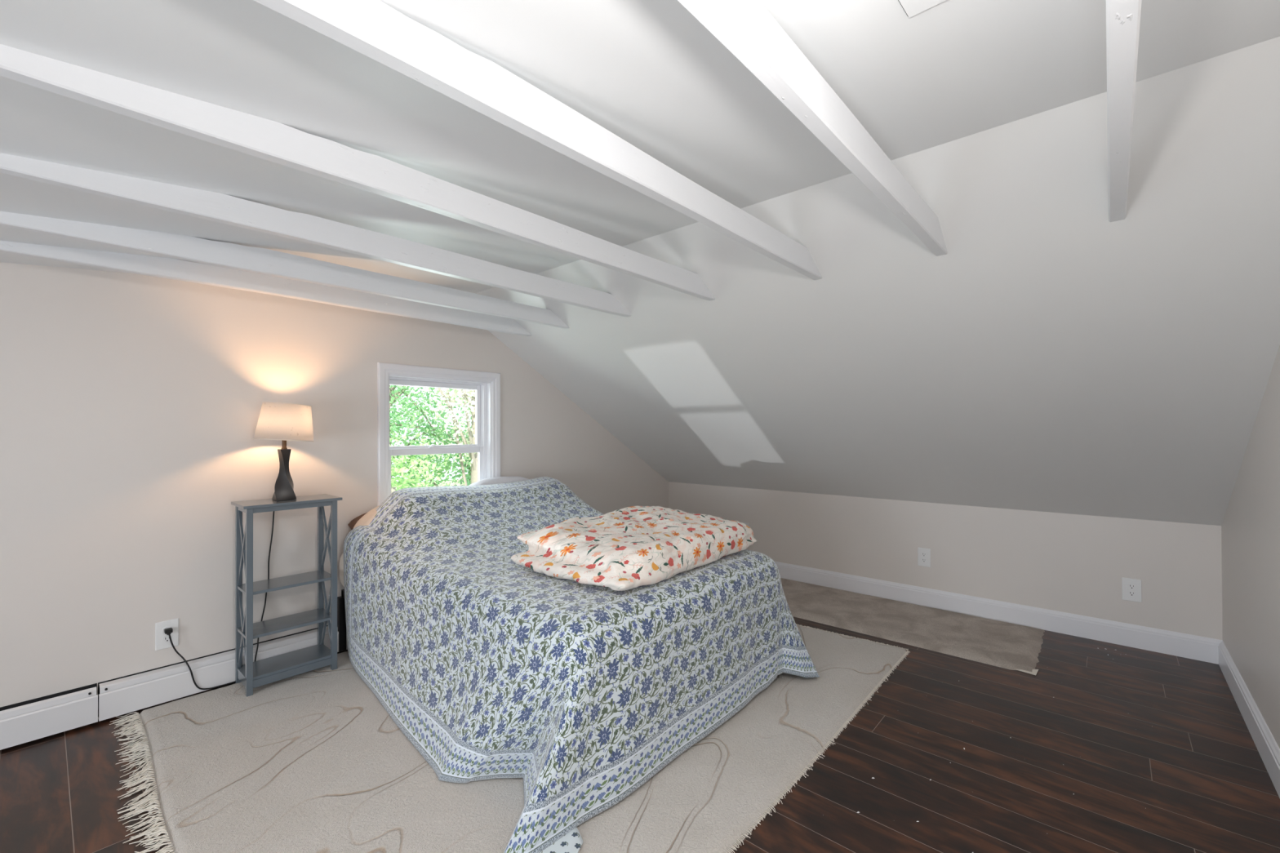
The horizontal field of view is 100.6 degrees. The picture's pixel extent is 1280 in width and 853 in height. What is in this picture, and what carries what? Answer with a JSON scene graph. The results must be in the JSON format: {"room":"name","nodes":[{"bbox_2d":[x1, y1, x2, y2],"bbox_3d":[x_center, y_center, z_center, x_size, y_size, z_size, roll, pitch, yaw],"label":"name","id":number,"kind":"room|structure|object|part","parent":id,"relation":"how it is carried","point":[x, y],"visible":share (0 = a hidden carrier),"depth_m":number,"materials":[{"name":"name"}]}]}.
{"room":"bedroom","nodes":[
{"label":"bedroom","id":0,"kind":"room"},
{"bbox_2d":[0,262,668,719],"bbox_3d":[-1.822,0.196,2.807,0.120,2.057,6.423,-1,0,42],"label":"wall","id":1,"kind":"structure","parent":0,"point":[131,404],"depth_m":2.40,"materials":[{"name":"paint"}]},
{"bbox_2d":[0,683,97,750],"bbox_3d":[-2.822,1.137,1.534,0.060,0.141,1.758,-1,0,42],"label":"baseboard heater","id":2,"kind":"object","parent":1,"relation":"attached to","point":[22,722],"visible":1,"depth_m":2.08,"materials":[{"name":"white metal"}]},
{"bbox_3d":[-2.844,1.137,1.554,0.002,0.141,1.758,-1,0,42],"label":"plate","id":3,"kind":"part","parent":2,"relation":"part of","materials":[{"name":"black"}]},
{"bbox_2d":[155,617,178,650],"bbox_3d":[-2.113,0.929,2.374,0.009,0.124,0.079,-1,0,42],"label":"wall outlet","id":4,"kind":"object","parent":1,"relation":"attached to","point":[162,640],"visible":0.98,"depth_m":2.37,"materials":[{"name":"white plastic"}]},
{"bbox_2d":[162,635,172,642],"bbox_3d":[-2.111,0.949,2.373,0.004,0.028,0.034,-1,0,42],"label":"socket","id":5,"kind":"object","parent":4,"relation":"attached to","point":[166,638],"depth_m":2.37,"materials":[{"name":"white plastic"}]},
{"bbox_2d":[97,625,347,721],"bbox_3d":[-1.865,1.141,2.613,0.060,0.141,1.120,-1,0,42],"label":"baseboard heater","id":6,"kind":"object","parent":1,"relation":"attached to","point":[118,696],"visible":0.66,"depth_m":2.37,"materials":[{"name":"white metal"}]},
{"bbox_2d":[377,362,500,506],"bbox_3d":[-1.236,0.129,3.363,0.020,0.997,0.817,-1,0,42],"label":"trim","id":7,"kind":"structure","parent":1,"relation":"attached to","point":[384,370],"depth_m":3.15,"materials":[{"name":"paint"}]},
{"bbox_2d":[389,373,491,495],"bbox_3d":[-1.290,0.129,3.409,0.120,0.875,0.700,-1,0,42],"label":"window","id":8,"kind":"structure","parent":1,"relation":"in","point":[482,446],"depth_m":3.58,"materials":[{"name":"paint"}]},
{"bbox_3d":[-1.324,-0.067,3.425,0.026,0.436,0.650,-1,0,42],"label":"sash","id":9,"kind":"part","parent":8,"relation":"part of","materials":[{"name":"paint"}]},
{"bbox_3d":[-1.296,0.338,3.403,0.026,0.403,0.656,-1,0,42],"label":"sash","id":10,"kind":"part","parent":8,"relation":"part of","materials":[{"name":"paint"}]},
{"bbox_2d":[0,0,1279,293],"bbox_3d":[-1.209,-0.797,0.718,3.823,0.762,4.106,-1,0,42],"label":"ceiling","id":11,"kind":"structure","parent":0,"point":[648,73],"depth_m":1.17,"materials":[{"name":"paint"}]},
{"bbox_2d":[0,240,532,336],"bbox_3d":[-1.560,-0.640,2.521,0.039,0.094,2.545,-1,0,42],"label":"ceiling beam","id":12,"kind":"structure","parent":11,"relation":"attached to","point":[160,267],"depth_m":2.35,"materials":[{"name":"paint"}]},
{"bbox_2d":[0,211,568,328],"bbox_3d":[-1.283,-0.642,2.276,0.039,0.094,2.545,-1,0,42],"label":"ceiling beam","id":13,"kind":"structure","parent":11,"relation":"attached to","point":[260,260],"depth_m":2.08,"materials":[{"name":"paint"}]},
{"bbox_2d":[0,152,631,316],"bbox_3d":[-0.904,-0.645,1.940,0.039,0.094,2.545,-1,0,42],"label":"ceiling beam","id":14,"kind":"structure","parent":11,"relation":"attached to","point":[219,207],"depth_m":1.71,"materials":[{"name":"paint"}]},
{"bbox_2d":[0,44,715,300],"bbox_3d":[-0.499,-0.649,1.580,0.039,0.092,2.545,-1,0,42],"label":"ceiling beam","id":15,"kind":"structure","parent":11,"relation":"attached to","point":[257,136],"depth_m":1.27,"materials":[{"name":"paint"}]},
{"bbox_2d":[253,0,822,279],"bbox_3d":[-0.111,-0.651,1.236,0.039,0.090,2.545,-1,0,42],"label":"ceiling beam","id":16,"kind":"structure","parent":11,"relation":"attached to","point":[373,28],"depth_m":1.06,"materials":[{"name":"paint"}]},
{"bbox_2d":[677,0,947,256],"bbox_3d":[0.228,-0.655,0.936,0.039,0.091,2.545,-1,0,42],"label":"ceiling beam","id":17,"kind":"structure","parent":11,"relation":"attached to","point":[746,28],"depth_m":1.03,"materials":[{"name":"paint"}]},
{"bbox_2d":[897,0,945,17],"bbox_3d":[0.505,-0.739,0.681,0.417,0.053,0.446,-1,0,42],"label":"ceiling panel","id":18,"kind":"object","parent":11,"relation":"attached to","point":[911,7],"visible":1,"depth_m":0.95,"materials":[{"name":"white paint"}]},
{"bbox_2d":[1106,0,1142,222],"bbox_3d":[0.575,-0.659,0.628,0.039,0.094,2.545,-1,0,42],"label":"ceiling beam","id":19,"kind":"structure","parent":11,"relation":"attached to","point":[1122,16],"depth_m":0.98,"materials":[{"name":"paint"}]},
{"bbox_2d":[0,616,1279,852],"bbox_3d":[-0.433,1.272,1.572,3.823,0.120,6.423,-1,0,42],"label":"floor","id":20,"kind":"structure","parent":0,"point":[1166,735],"depth_m":1.86,"materials":[{"name":"laminate"}]},
{"bbox_2d":[109,624,910,852],"bbox_3d":[-0.364,1.208,2.523,2.355,0.018,3.004,-1,0,42],"label":"area rug","id":21,"kind":"object","parent":20,"relation":"on","point":[311,762],"visible":0.44,"depth_m":1.82,"materials":[{"name":"beige fabric"}]},
{"bbox_2d":[231,493,342,697],"bbox_3d":[-1.703,0.780,2.572,0.236,0.851,0.403,-1,0,42],"label":"stand","id":22,"kind":"object","parent":21,"relation":"on","point":[251,674],"visible":1,"depth_m":2.53,"materials":[{"name":"grey paint"}]},
{"bbox_2d":[164,401,313,689],"bbox_3d":[-1.872,0.546,2.536,0.557,1.324,0.255,0,0,-14],"label":"table lamp","id":23,"kind":"object","parent":22,"relation":"on","point":[284,422],"visible":0.91,"depth_m":2.51,"materials":[{"name":"beige fabric"}]},
{"bbox_3d":[-1.929,0.776,2.484,0.122,0.863,0.409,-1,0,42],"label":"cord","id":24,"kind":"part","parent":23,"relation":"part of","materials":[{"name":"black plastic"}]},
{"bbox_3d":[-1.722,-0.019,2.572,0.243,0.192,0.242,-1,0,42],"label":"lamp shade","id":25,"kind":"part","parent":23,"relation":"part of","materials":[{"name":"fabric"}]},
{"bbox_3d":[-1.894,0.786,2.509,0.022,0.838,0.024,-1,0,42],"label":"leg","id":26,"kind":"part","parent":22,"relation":"part of","materials":[{"name":"grey paint"}]},
{"bbox_3d":[-1.823,1.159,2.442,0.168,0.033,0.014,-1,0,42],"label":"rail","id":27,"kind":"part","parent":22,"relation":"part of","materials":[{"name":"grey paint"}]},
{"bbox_3d":[-1.825,0.379,2.447,0.168,0.024,0.014,-1,0,42],"label":"rail","id":28,"kind":"part","parent":22,"relation":"part of","materials":[{"name":"grey paint"}]},
{"bbox_3d":[-1.752,0.785,2.382,0.022,0.838,0.024,-1,0,42],"label":"leg","id":29,"kind":"part","parent":22,"relation":"part of","materials":[{"name":"grey paint"}]},
{"bbox_3d":[-1.708,1.138,2.575,0.196,0.013,0.365,-1,0,42],"label":"shelf","id":30,"kind":"part","parent":22,"relation":"part of","materials":[{"name":"grey paint"}]},
{"bbox_3d":[-1.709,0.952,2.576,0.196,0.013,0.365,-1,0,42],"label":"shelf","id":31,"kind":"part","parent":22,"relation":"part of","materials":[{"name":"grey paint"}]},
{"bbox_3d":[-1.710,0.754,2.577,0.196,0.013,0.365,-1,0,42],"label":"shelf","id":32,"kind":"part","parent":22,"relation":"part of","materials":[{"name":"grey paint"}]},
{"bbox_3d":[-1.638,0.379,2.515,0.015,0.024,0.323,-1,0,42],"label":"rail","id":33,"kind":"part","parent":22,"relation":"part of","materials":[{"name":"grey paint"}]},
{"bbox_3d":[-1.635,1.159,2.510,0.015,0.033,0.323,-1,0,42],"label":"rail","id":34,"kind":"part","parent":22,"relation":"part of","materials":[{"name":"grey paint"}]},
{"bbox_3d":[-1.664,0.787,2.768,0.022,0.838,0.024,-1,0,42],"label":"leg","id":35,"kind":"part","parent":22,"relation":"part of","materials":[{"name":"grey paint"}]},
{"bbox_3d":[-1.522,0.786,2.642,0.022,0.838,0.024,-1,0,42],"label":"leg","id":36,"kind":"part","parent":22,"relation":"part of","materials":[{"name":"grey paint"}]},
{"bbox_2d":[337,552,346,651],"bbox_3d":[-0.487,0.920,2.741,1.902,0.562,1.356,-1,0,42],"label":"bed","id":37,"kind":"object","parent":21,"relation":"on","point":[341,622],"visible":0.14,"depth_m":2.85,"materials":[{"name":"black metal"}]},
{"bbox_3d":[-1.613,1.064,2.870,0.036,0.284,0.036,-1,0,42],"label":"leg","id":38,"kind":"part","parent":37,"relation":"part of","materials":[{"name":"black metal"}]},
{"bbox_3d":[-0.490,0.760,2.744,1.895,0.241,1.356,-1,0,42],"label":"mattress","id":39,"kind":"part","parent":37,"relation":"part of","materials":[{"name":"white fabric"}]},
{"bbox_3d":[-0.483,0.900,2.738,1.892,0.038,1.292,-1,0,42],"label":"frame","id":40,"kind":"part","parent":37,"relation":"part of","materials":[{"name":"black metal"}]},
{"bbox_2d":[347,511,368,529],"bbox_3d":[-1.388,0.534,3.087,0.133,0.161,0.549,-1,0,42],"label":"pillow","id":41,"kind":"object","parent":37,"relation":"on","point":[353,522],"visible":0.06,"depth_m":2.90,"materials":[{"name":"brown fabric"}]},
{"bbox_2d":[353,505,379,528],"bbox_3d":[-1.328,0.512,3.027,0.211,0.299,0.545,-1,0,42],"label":"pillow","id":42,"kind":"object","parent":37,"relation":"on","point":[366,519],"visible":0.12,"depth_m":2.85,"materials":[{"name":"white fabric"}]},
{"bbox_2d":[468,476,528,485],"bbox_3d":[-0.925,0.474,3.572,0.201,0.274,0.600,-1,0,42],"label":"pillow","id":43,"kind":"object","parent":37,"relation":"on","point":[496,480],"visible":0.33,"depth_m":3.49,"materials":[{"name":"white fabric"}]},
{"bbox_2d":[342,476,819,852],"bbox_3d":[-0.414,0.771,2.577,2.010,0.857,1.753,-1,0,42],"label":"bedspread","id":44,"kind":"object","parent":37,"relation":"on","point":[491,665],"visible":0.79,"depth_m":1.98,"materials":[{"name":"fabric"}]},
{"bbox_2d":[511,506,756,591],"bbox_3d":[-0.020,0.515,2.486,0.776,0.193,1.048,-1,0,42],"label":"comforter","id":45,"kind":"object","parent":44,"relation":"on","point":[632,547],"visible":1,"depth_m":2.19,"materials":[{"name":"fabric"}]},
{"bbox_2d":[780,577,1044,675],"bbox_3d":[1.100,1.214,3.809,2.870,0.011,0.766,-1,0,42],"label":"carpet remnant","id":46,"kind":"object","parent":20,"relation":"on","point":[1008,646],"visible":0.6,"depth_m":3.21,"materials":[{"name":"beige carpet"}]},
{"bbox_2d":[822,648,1146,852],"bbox_3d":[1.607,1.207,2.231,0.805,0.004,2.247,-1,0,42],"label":"debris","id":47,"kind":"object","parent":20,"relation":"on","point":[1098,648],"visible":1,"depth_m":1.82,"materials":[{"name":"white plastic"}]},
{"bbox_2d":[475,36,1279,525],"bbox_3d":[1.023,-0.192,3.229,3.823,1.955,2.678,-1,0,42],"label":"ceiling","id":48,"kind":"structure","parent":0,"point":[1059,356],"depth_m":2.19,"materials":[{"name":"paint"}]},
{"bbox_2d":[668,481,1222,639],"bbox_3d":[1.701,0.868,3.892,3.703,0.702,0.120,-1,0,42],"label":"wall","id":49,"kind":"structure","parent":0,"point":[1077,564],"depth_m":3.31,"materials":[{"name":"paint"}]},
{"bbox_2d":[917,547,930,567],"bbox_3d":[1.928,0.888,3.605,0.079,0.124,0.009,-1,0,42],"label":"wall outlet","id":50,"kind":"object","parent":49,"relation":"attached to","point":[923,554],"visible":1,"depth_m":3.60,"materials":[{"name":"white plastic"}]},
{"bbox_2d":[774,561,1222,664],"bbox_3d":[1.612,1.158,3.879,3.583,0.122,0.016,-1,0,42],"label":"baseboard","id":51,"kind":"structure","parent":49,"relation":"attached to","point":[1204,649],"depth_m":3.23,"materials":[{"name":"paint"}]},
{"bbox_2d":[1121,577,1142,602],"bbox_3d":[2.702,0.898,2.919,0.079,0.124,0.009,-1,0,42],"label":"wall outlet","id":52,"kind":"object","parent":49,"relation":"attached to","point":[1131,588],"visible":1,"depth_m":2.92,"materials":[{"name":"white plastic"}]},
{"bbox_2d":[1127,583,1136,589],"bbox_3d":[2.701,0.879,2.917,0.034,0.028,0.004,-1,0,42],"label":"socket","id":53,"kind":"object","parent":52,"relation":"attached to","point":[1130,586],"depth_m":2.92,"materials":[{"name":"white plastic"}]},
{"bbox_2d":[1127,591,1136,596],"bbox_3d":[2.701,0.918,2.917,0.034,0.028,0.004,-1,0,42],"label":"socket","id":54,"kind":"object","parent":52,"relation":"attached to","point":[1130,593],"depth_m":2.92,"materials":[{"name":"white plastic"}]},
{"bbox_2d":[1221,345,1279,748],"bbox_3d":[0.948,0.171,0.350,0.120,2.057,6.423,-1,0,42],"label":"wall","id":55,"kind":"structure","parent":0,"point":[1251,524],"depth_m":2.03,"materials":[{"name":"paint"}]},
{"bbox_2d":[1218,640,1279,798],"bbox_3d":[0.895,1.138,0.383,0.016,0.122,6.167,-1,0,42],"label":"baseboard","id":56,"kind":"structure","parent":55,"relation":"attached to","point":[1267,747],"depth_m":2.06,"materials":[{"name":"paint"}]},
{"label":"outside","id":57,"kind":"structure","parent":0,"visible":0},
{"bbox_2d":[391,479,462,490],"bbox_3d":[-10.537,4.272,21.359,35.833,0.200,42.000,-1,0,42],"label":"ground","id":58,"kind":"structure","parent":57,"point":[442,482],"depth_m":40.01,"materials":[{"name":"white"}]},
{"bbox_2d":[389,433,465,493],"bbox_3d":[-3.552,2.079,7.567,3.111,3.963,2.781,0,0,-18],"label":"tree","id":59,"kind":"object","parent":58,"relation":"on","point":[403,469],"visible":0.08,"depth_m":7.36,"materials":[{"name":"green plant"}]},
{"bbox_2d":[389,384,470,489],"bbox_3d":[-4.966,0.589,10.452,3.493,6.988,4.386,-1,0,42],"label":"tree","id":60,"kind":"object","parent":58,"relation":"on","point":[395,395],"visible":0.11,"depth_m":10.44,"materials":[{"name":"green plant"}]},
{"bbox_2d":[391,388,471,488],"bbox_3d":[-3.604,1.609,11.580,3.984,4.955,3.208,0,0,-20],"label":"tree","id":61,"kind":"object","parent":58,"relation":"on","point":[446,435],"visible":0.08,"depth_m":10.89,"materials":[{"name":"green plant"}]},
{"bbox_2d":[405,386,477,485],"bbox_3d":[-2.915,0.625,9.352,3.049,6.890,3.138,-1,0,42],"label":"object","id":62,"kind":"object","parent":58,"relation":"on","point":[463,394],"visible":0.16,"depth_m":9.09,"materials":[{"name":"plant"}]}
]}

